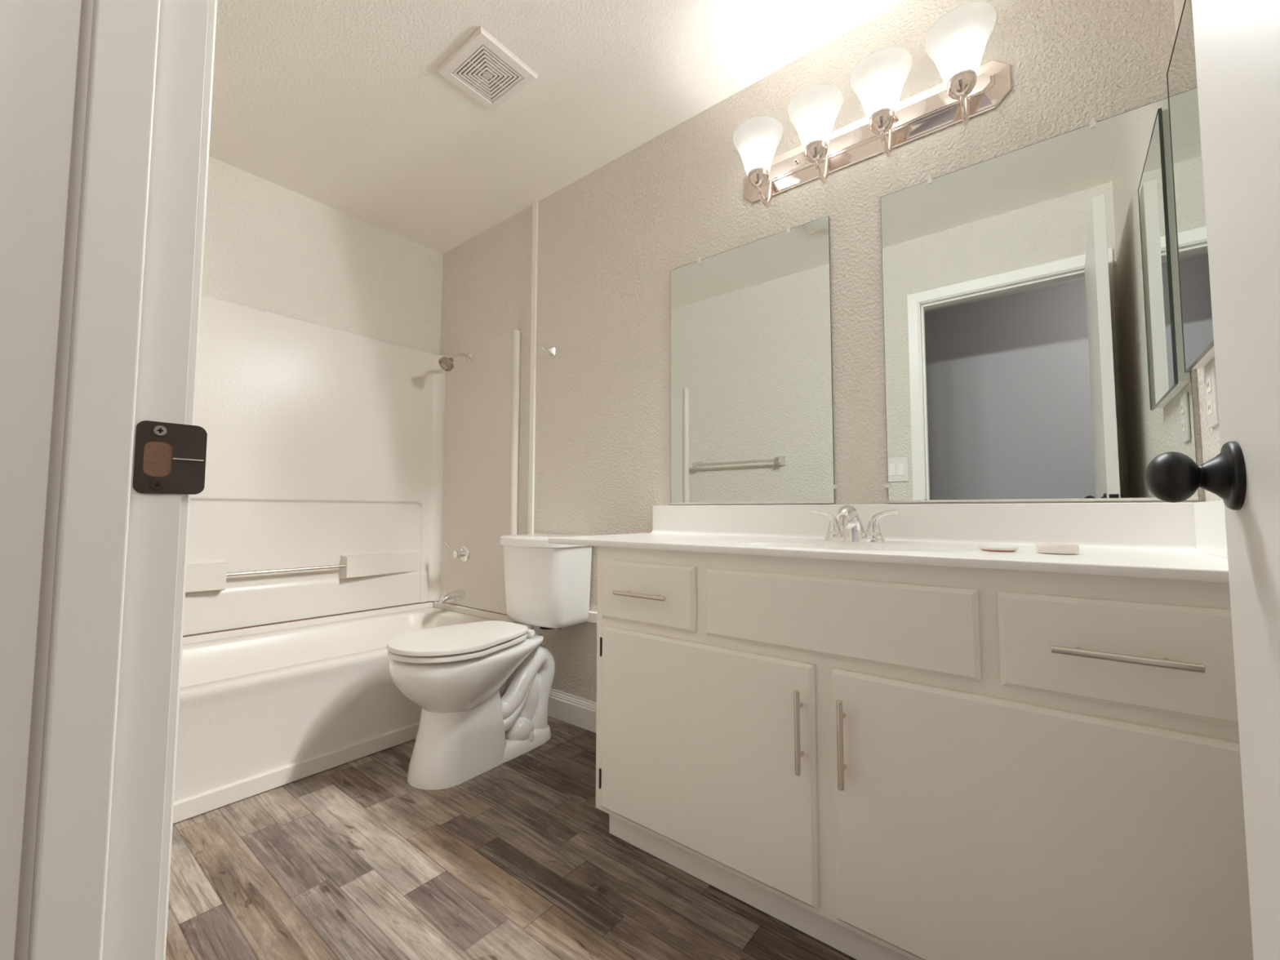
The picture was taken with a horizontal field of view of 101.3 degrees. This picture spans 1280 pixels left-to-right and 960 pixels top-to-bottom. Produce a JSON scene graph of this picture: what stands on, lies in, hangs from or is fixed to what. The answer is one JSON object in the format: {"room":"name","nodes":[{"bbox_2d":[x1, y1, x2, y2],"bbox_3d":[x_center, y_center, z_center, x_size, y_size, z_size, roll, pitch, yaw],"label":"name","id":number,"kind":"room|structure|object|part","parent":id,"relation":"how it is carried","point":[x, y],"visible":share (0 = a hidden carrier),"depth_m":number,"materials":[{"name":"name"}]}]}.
{"room":"bathroom","nodes":[
{"label":"bathroom","id":0,"kind":"room"},
{"bbox_2d":[183,155,442,635],"bbox_3d":[-1.732,-0.165,2.433,0.100,2.478,1.662,-3,-4,38],"label":"wall","id":1,"kind":"structure","parent":0,"point":[269,246],"depth_m":2.57,"materials":[{"name":"beige paint"}]},
{"bbox_2d":[182,295,520,636],"bbox_3d":[-1.368,-0.067,2.210,0.736,1.410,1.544,-3,-4,38],"label":"tub surround","id":2,"kind":"object","parent":1,"relation":"attached to","point":[341,467],"visible":0.72,"depth_m":2.59,"materials":[{"name":"beige plastic"}]},
{"bbox_2d":[439,589,465,604],"bbox_3d":[-0.993,0.616,2.760,0.056,0.068,0.133,-3,-4,38],"label":"tub spout","id":3,"kind":"object","parent":2,"relation":"attached to","point":[456,595],"visible":1,"depth_m":2.75,"materials":[{"name":"silver metal"}]},
{"bbox_2d":[438,351,472,371],"bbox_3d":[-0.990,-0.639,2.810,0.078,0.133,0.174,-3,-4,38],"label":"shower","id":4,"kind":"object","parent":2,"relation":"attached to","point":[446,363],"visible":1,"depth_m":2.77,"materials":[{"name":"silver metal"}]},
{"bbox_3d":[-0.969,-0.659,2.832,0.020,0.058,0.116,-3,-4,38],"label":"arm","id":5,"kind":"part","parent":4,"relation":"part of","materials":[{"name":"silver metal"}]},
{"bbox_2d":[444,541,469,562],"bbox_3d":[-0.977,0.385,2.799,0.128,0.114,0.074,-3,-4,38],"label":"shower valve","id":6,"kind":"object","parent":2,"relation":"attached to","point":[463,553],"visible":1,"depth_m":2.79,"materials":[{"name":"silver metal"}]},
{"bbox_3d":[-1.008,0.361,2.797,0.082,0.065,0.022,-2,-4,32],"label":"lever","id":7,"kind":"part","parent":6,"relation":"part of","materials":[{"name":"silver metal"}]},
{"bbox_3d":[-0.885,-0.032,2.794,0.708,1.404,0.028,-3,-4,38],"label":"panel","id":8,"kind":"part","parent":2,"relation":"part of","materials":[{"name":"beige plastic"}]},
{"bbox_2d":[165,715,856,959],"bbox_3d":[-0.395,0.963,0.574,4.600,0.030,2.820,-3,-4,38],"label":"floor","id":9,"kind":"structure","parent":0,"point":[516,860],"depth_m":1.30,"materials":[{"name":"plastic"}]},
{"bbox_2d":[173,600,516,823],"bbox_3d":[-1.359,0.837,2.147,0.764,0.403,1.544,-3,-4,38],"label":"bathtub","id":10,"kind":"object","parent":9,"relation":"on","point":[263,708],"visible":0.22,"depth_m":1.87,"materials":[{"name":"white ceramic"}]},
{"bbox_2d":[386,533,591,790],"bbox_3d":[-0.571,0.628,2.020,0.402,0.810,0.781,-3,-4,38],"label":"toilet","id":11,"kind":"object","parent":9,"relation":"on","point":[482,689],"visible":0.98,"depth_m":1.90,"materials":[{"name":"white ceramic"}]},
{"bbox_3d":[-0.651,0.567,1.908,0.384,0.022,0.500,-3,-4,38],"label":"lid","id":12,"kind":"part","parent":11,"relation":"part of","materials":[{"name":"white plastic"}]},
{"bbox_3d":[-0.652,0.592,1.906,0.380,0.018,0.491,-3,-4,38],"label":"seat","id":13,"kind":"part","parent":11,"relation":"part of","materials":[{"name":"white plastic"}]},
{"bbox_3d":[-0.621,0.715,1.940,0.378,0.198,0.590,-3,-4,38],"label":"bowl","id":14,"kind":"part","parent":11,"relation":"part of","materials":[{"name":"white ceramic"}]},
{"bbox_3d":[-0.413,0.258,2.252,0.388,0.044,0.258,-3,-4,38],"label":"tank lid","id":15,"kind":"part","parent":11,"relation":"part of","materials":[{"name":"white ceramic"}]},
{"bbox_3d":[-0.412,0.444,2.243,0.367,0.326,0.237,-3,-4,38],"label":"tank","id":16,"kind":"part","parent":11,"relation":"part of","materials":[{"name":"white ceramic"}]},
{"bbox_2d":[595,546,1253,959],"bbox_3d":[0.530,0.585,1.281,1.298,0.812,0.572,-3,-4,38],"label":"vanity cabinet","id":17,"kind":"object","parent":9,"relation":"on","point":[879,761],"visible":0.91,"depth_m":0.96,"materials":[{"name":"white paint"}]},
{"bbox_3d":[0.002,0.301,1.374,0.170,0.012,0.032,-3,-4,38],"label":"handle","id":18,"kind":"part","parent":17,"relation":"part of","materials":[{"name":"silver metal"}]},
{"bbox_3d":[0.015,0.303,1.395,0.309,0.161,0.016,-3,-4,38],"label":"drawer","id":19,"kind":"part","parent":17,"relation":"part of","materials":[{"name":"white paint"}]},
{"bbox_3d":[0.130,0.648,1.282,0.604,0.494,0.016,-3,-4,38],"label":"cabinet door","id":20,"kind":"part","parent":17,"relation":"part of","materials":[{"name":"white paint"}]},
{"bbox_3d":[0.332,0.525,1.097,0.012,0.170,0.032,-3,-4,38],"label":"handle","id":21,"kind":"part","parent":17,"relation":"part of","materials":[{"name":"silver metal"}]},
{"bbox_3d":[0.401,0.522,1.042,0.012,0.170,0.032,-3,-4,38],"label":"handle","id":22,"kind":"part","parent":17,"relation":"part of","materials":[{"name":"silver metal"}]},
{"bbox_3d":[0.381,0.286,1.105,0.563,0.161,0.016,-3,-4,38],"label":"false drawer","id":23,"kind":"part","parent":17,"relation":"part of","materials":[{"name":"white paint"}]},
{"bbox_2d":[547,500,1229,582],"bbox_3d":[0.467,0.178,1.373,1.482,0.234,0.546,-3,-4,38],"label":"countertop","id":24,"kind":"structure","parent":17,"relation":"on","point":[1163,540],"depth_m":1.26,"materials":[{"name":"white stone"}]},
{"bbox_2d":[810,505,899,542],"bbox_3d":[0.581,0.118,1.435,0.153,0.099,0.190,1,-4,-13],"label":"faucet","id":25,"kind":"object","parent":24,"relation":"on","point":[853,529],"visible":1,"depth_m":1.41,"materials":[{"name":"silver metal"}]},
{"bbox_3d":[0.526,0.115,1.486,0.083,0.060,0.037,-3,-4,38],"label":"lever handle","id":26,"kind":"part","parent":25,"relation":"part of","materials":[{"name":"silver metal"}]},
{"bbox_3d":[0.544,0.155,1.469,0.047,0.021,0.047,-3,-4,38],"label":"handle","id":27,"kind":"part","parent":25,"relation":"part of","materials":[{"name":"silver metal"}]},
{"bbox_3d":[0.566,0.117,1.416,0.072,0.099,0.136,-3,-4,38],"label":"spout","id":28,"kind":"part","parent":25,"relation":"part of","materials":[{"name":"silver metal"}]},
{"bbox_3d":[0.585,0.161,1.437,0.156,0.013,0.052,-3,-4,38],"label":"plate","id":29,"kind":"part","parent":25,"relation":"part of","materials":[{"name":"silver metal"}]},
{"bbox_3d":[0.626,0.151,1.405,0.047,0.021,0.047,-3,-4,38],"label":"handle","id":30,"kind":"part","parent":25,"relation":"part of","materials":[{"name":"silver metal"}]},
{"bbox_3d":[0.644,0.109,1.393,0.083,0.060,0.037,-3,-4,38],"label":"lever handle","id":31,"kind":"part","parent":25,"relation":"part of","materials":[{"name":"silver metal"}]},
{"bbox_2d":[977,545,1018,551],"bbox_3d":[0.756,0.144,1.109,0.072,0.008,0.072,-3,-4,38],"label":"dish","id":32,"kind":"object","parent":24,"relation":"on","point":[989,548],"visible":1,"depth_m":1.09,"materials":[{"name":"white ceramic"}]},
{"bbox_2d":[1035,542,1079,554],"bbox_3d":[0.827,0.135,1.041,0.068,0.019,0.068,-3,-4,38],"label":"soap dish","id":33,"kind":"object","parent":24,"relation":"on","point":[1041,547],"visible":1,"depth_m":1.02,"materials":[{"name":"white"}]},
{"bbox_3d":[0.626,0.625,0.889,0.588,0.494,0.016,-3,-4,38],"label":"cabinet door","id":34,"kind":"part","parent":17,"relation":"part of","materials":[{"name":"white paint"}]},
{"bbox_3d":[0.741,0.270,0.820,0.298,0.161,0.016,-3,-4,38],"label":"drawer","id":35,"kind":"part","parent":17,"relation":"part of","materials":[{"name":"white paint"}]},
{"bbox_3d":[0.730,0.268,0.796,0.170,0.012,0.032,-3,-4,38],"label":"handle","id":36,"kind":"part","parent":17,"relation":"part of","materials":[{"name":"silver metal"}]},
{"bbox_2d":[208,0,904,253],"bbox_3d":[-0.390,-1.511,0.722,4.600,0.050,2.997,-3,-4,38],"label":"ceiling","id":37,"kind":"structure","parent":0,"point":[344,106],"depth_m":1.89,"materials":[{"name":"white paint"}]},
{"bbox_2d":[436,26,537,111],"bbox_3d":[-0.528,-1.410,1.823,0.254,0.018,0.232,-3,-4,38],"label":"ceiling vent","id":38,"kind":"object","parent":37,"relation":"in","point":[482,67],"visible":1,"depth_m":1.80,"materials":[{"name":"beige plastic"}]},
{"bbox_2d":[453,44,522,102],"bbox_3d":[-0.528,-1.405,1.823,0.178,0.004,0.162,-3,-4,38],"label":"grille","id":39,"kind":"object","parent":38,"relation":"attached to","point":[482,71],"depth_m":1.82,"materials":[{"name":"beige plastic"}]},
{"bbox_2d":[435,0,1204,702],"bbox_3d":[0.053,-0.178,2.140,3.260,2.478,0.100,-3,-4,38],"label":"wall","id":40,"kind":"structure","parent":0,"point":[611,240],"depth_m":1.92,"materials":[{"name":"beige paint"}]},
{"bbox_2d":[526,200,538,629],"bbox_3d":[-0.518,-0.206,2.525,0.033,2.337,0.012,-3,-4,38],"label":"trim","id":41,"kind":"structure","parent":40,"relation":"attached to","point":[535,205],"depth_m":2.54,"materials":[{"name":"white paint"}]},
{"bbox_2d":[542,346,555,355],"bbox_3d":[-0.427,-0.603,2.446,0.034,0.034,0.059,-3,-4,38],"label":"robe hook","id":42,"kind":"object","parent":40,"relation":"attached to","point":[551,352],"visible":1,"depth_m":2.45,"materials":[{"name":"silver metal"}]},
{"bbox_2d":[547,688,596,733],"bbox_3d":[-0.180,0.987,2.180,0.999,0.116,0.014,-3,-4,38],"label":"baseboard","id":43,"kind":"structure","parent":40,"relation":"attached to","point":[577,711],"depth_m":2.26,"materials":[{"name":"white paint"}]},
{"bbox_2d":[586,610,596,623],"bbox_3d":[-0.037,0.571,2.087,0.588,0.042,0.022,-3,-4,38],"label":"trim","id":44,"kind":"structure","parent":40,"relation":"attached to","point":[592,617],"depth_m":2.20,"materials":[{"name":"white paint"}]},
{"bbox_2d":[670,215,838,505],"bbox_3d":[0.364,-0.379,1.835,0.627,0.929,0.008,-3,-4,38],"label":"wall mirror","id":45,"kind":"object","parent":40,"relation":"attached to","point":[752,412],"visible":1,"depth_m":1.81,"materials":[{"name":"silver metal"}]},
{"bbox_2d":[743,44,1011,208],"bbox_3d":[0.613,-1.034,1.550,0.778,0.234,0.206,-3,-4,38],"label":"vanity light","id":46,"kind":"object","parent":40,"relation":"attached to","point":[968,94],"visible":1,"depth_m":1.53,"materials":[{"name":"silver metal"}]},
{"bbox_3d":[0.383,-1.036,1.703,0.044,0.081,0.044,-3,-4,38],"label":"bulb","id":47,"kind":"part","parent":46,"relation":"part of","materials":[{"name":"white glass"}]},
{"bbox_3d":[0.416,-0.973,1.741,0.032,0.134,0.123,-3,-4,38],"label":"arm","id":48,"kind":"part","parent":46,"relation":"part of","materials":[{"name":"silver metal"}]},
{"bbox_3d":[0.531,-1.048,1.586,0.044,0.081,0.044,-3,-4,38],"label":"bulb","id":49,"kind":"part","parent":46,"relation":"part of","materials":[{"name":"white glass"}]},
{"bbox_3d":[0.564,-0.982,1.624,0.032,0.128,0.123,-3,-4,38],"label":"arm","id":50,"kind":"part","parent":46,"relation":"part of","materials":[{"name":"silver metal"}]},
{"bbox_3d":[0.676,-1.060,1.471,0.044,0.081,0.044,-3,-4,38],"label":"bulb","id":51,"kind":"part","parent":46,"relation":"part of","materials":[{"name":"white glass"}]},
{"bbox_3d":[0.709,-0.992,1.509,0.032,0.122,0.123,-3,-4,38],"label":"arm","id":52,"kind":"part","parent":46,"relation":"part of","materials":[{"name":"silver metal"}]},
{"bbox_3d":[0.826,-1.072,1.353,0.044,0.081,0.044,-3,-4,38],"label":"bulb","id":53,"kind":"part","parent":46,"relation":"part of","materials":[{"name":"white glass"}]},
{"bbox_3d":[0.859,-1.001,1.390,0.032,0.117,0.123,-3,-4,38],"label":"arm","id":54,"kind":"part","parent":46,"relation":"part of","materials":[{"name":"silver metal"}]},
{"bbox_2d":[653,502,1196,547],"bbox_3d":[0.632,0.126,1.582,1.478,0.105,0.018,-3,-4,38],"label":"backsplash","id":55,"kind":"structure","parent":40,"relation":"attached to","point":[1163,522],"depth_m":1.37,"materials":[{"name":"white stone"}]},
{"bbox_2d":[880,97,1199,503],"bbox_3d":[0.961,-0.407,1.361,0.635,0.931,0.008,-3,-4,38],"label":"wall mirror","id":56,"kind":"object","parent":40,"relation":"attached to","point":[1033,351],"visible":0.98,"depth_m":1.32,"materials":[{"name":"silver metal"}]},
{"bbox_2d":[1173,0,1222,501],"bbox_3d":[0.742,-0.277,0.470,0.100,2.478,1.662,-3,-4,38],"label":"wall","id":57,"kind":"structure","parent":0,"point":[1210,437],"depth_m":1.10,"materials":[{"name":"beige paint"}]},
{"bbox_2d":[1166,0,1214,373],"bbox_3d":[1.041,-0.570,0.968,0.027,0.665,0.404,-3,-4,38],"label":"medicine cabinet","id":58,"kind":"object","parent":57,"relation":"attached to","point":[1197,337],"visible":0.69,"depth_m":1.02,"materials":[{"name":"silver mirror"}]},
{"bbox_2d":[1204,365,1218,428],"bbox_3d":[1.125,-0.162,1.034,0.008,0.114,0.070,-3,-4,38],"label":"wall outlet","id":59,"kind":"object","parent":57,"relation":"attached to","point":[1210,375],"visible":0.96,"depth_m":1.02,"materials":[{"name":"white plastic"}]},
{"bbox_2d":[1205,377,1211,393],"bbox_3d":[1.124,-0.187,1.037,0.003,0.028,0.032,-3,-4,38],"label":"receptacle","id":60,"kind":"object","parent":59,"relation":"attached to","point":[1208,380],"depth_m":1.03,"materials":[{"name":"white plastic"}]},
{"bbox_2d":[1207,399,1213,415],"bbox_3d":[1.123,-0.143,1.035,0.003,0.028,0.032,-3,-4,38],"label":"receptacle","id":61,"kind":"object","parent":59,"relation":"attached to","point":[1210,402],"depth_m":1.03,"materials":[{"name":"white plastic"}]},
{"bbox_3d":[-0.976,-0.259,0.847,3.060,2.478,0.115,-3,-4,38],"label":"wall","id":62,"kind":"structure","parent":0,"visible":0},
{"bbox_2d":[0,0,217,959],"bbox_3d":[-0.123,-0.141,0.160,0.857,2.124,0.150,-3,-4,38],"label":"door frame","id":63,"kind":"structure","parent":62,"relation":"attached to","point":[105,105],"depth_m":0.39,"materials":[{"name":"white paint"}]},
{"bbox_3d":[-0.377,-0.017,0.423,0.003,0.057,0.044,-2,-4,35],"label":"strike plate","id":64,"kind":"part","parent":63,"relation":"part of","materials":[{"name":"brown metal"}]},
{"bbox_3d":[-0.082,-0.137,0.212,0.857,2.124,0.015,-3,-4,38],"label":"casing","id":65,"kind":"part","parent":63,"relation":"part of","materials":[{"name":"white paint"}]},
{"bbox_2d":[1145,0,1279,959],"bbox_3d":[0.411,-0.105,0.275,0.163,2.046,0.726,-3,-4,38],"label":"door","id":66,"kind":"structure","parent":62,"relation":"in","point":[1237,42],"depth_m":0.48,"materials":[{"name":"white paint"}]},
{"bbox_3d":[0.556,-0.003,0.532,0.064,0.067,0.067,-3,-4,38],"label":"knob","id":67,"kind":"part","parent":66,"relation":"part of","materials":[{"name":"black metal"}]},
{"bbox_3d":[0.409,-0.105,0.272,0.034,2.046,0.713,-3,-4,38],"label":"panel","id":68,"kind":"part","parent":66,"relation":"part of","materials":[{"name":"white paint"}]}
]}

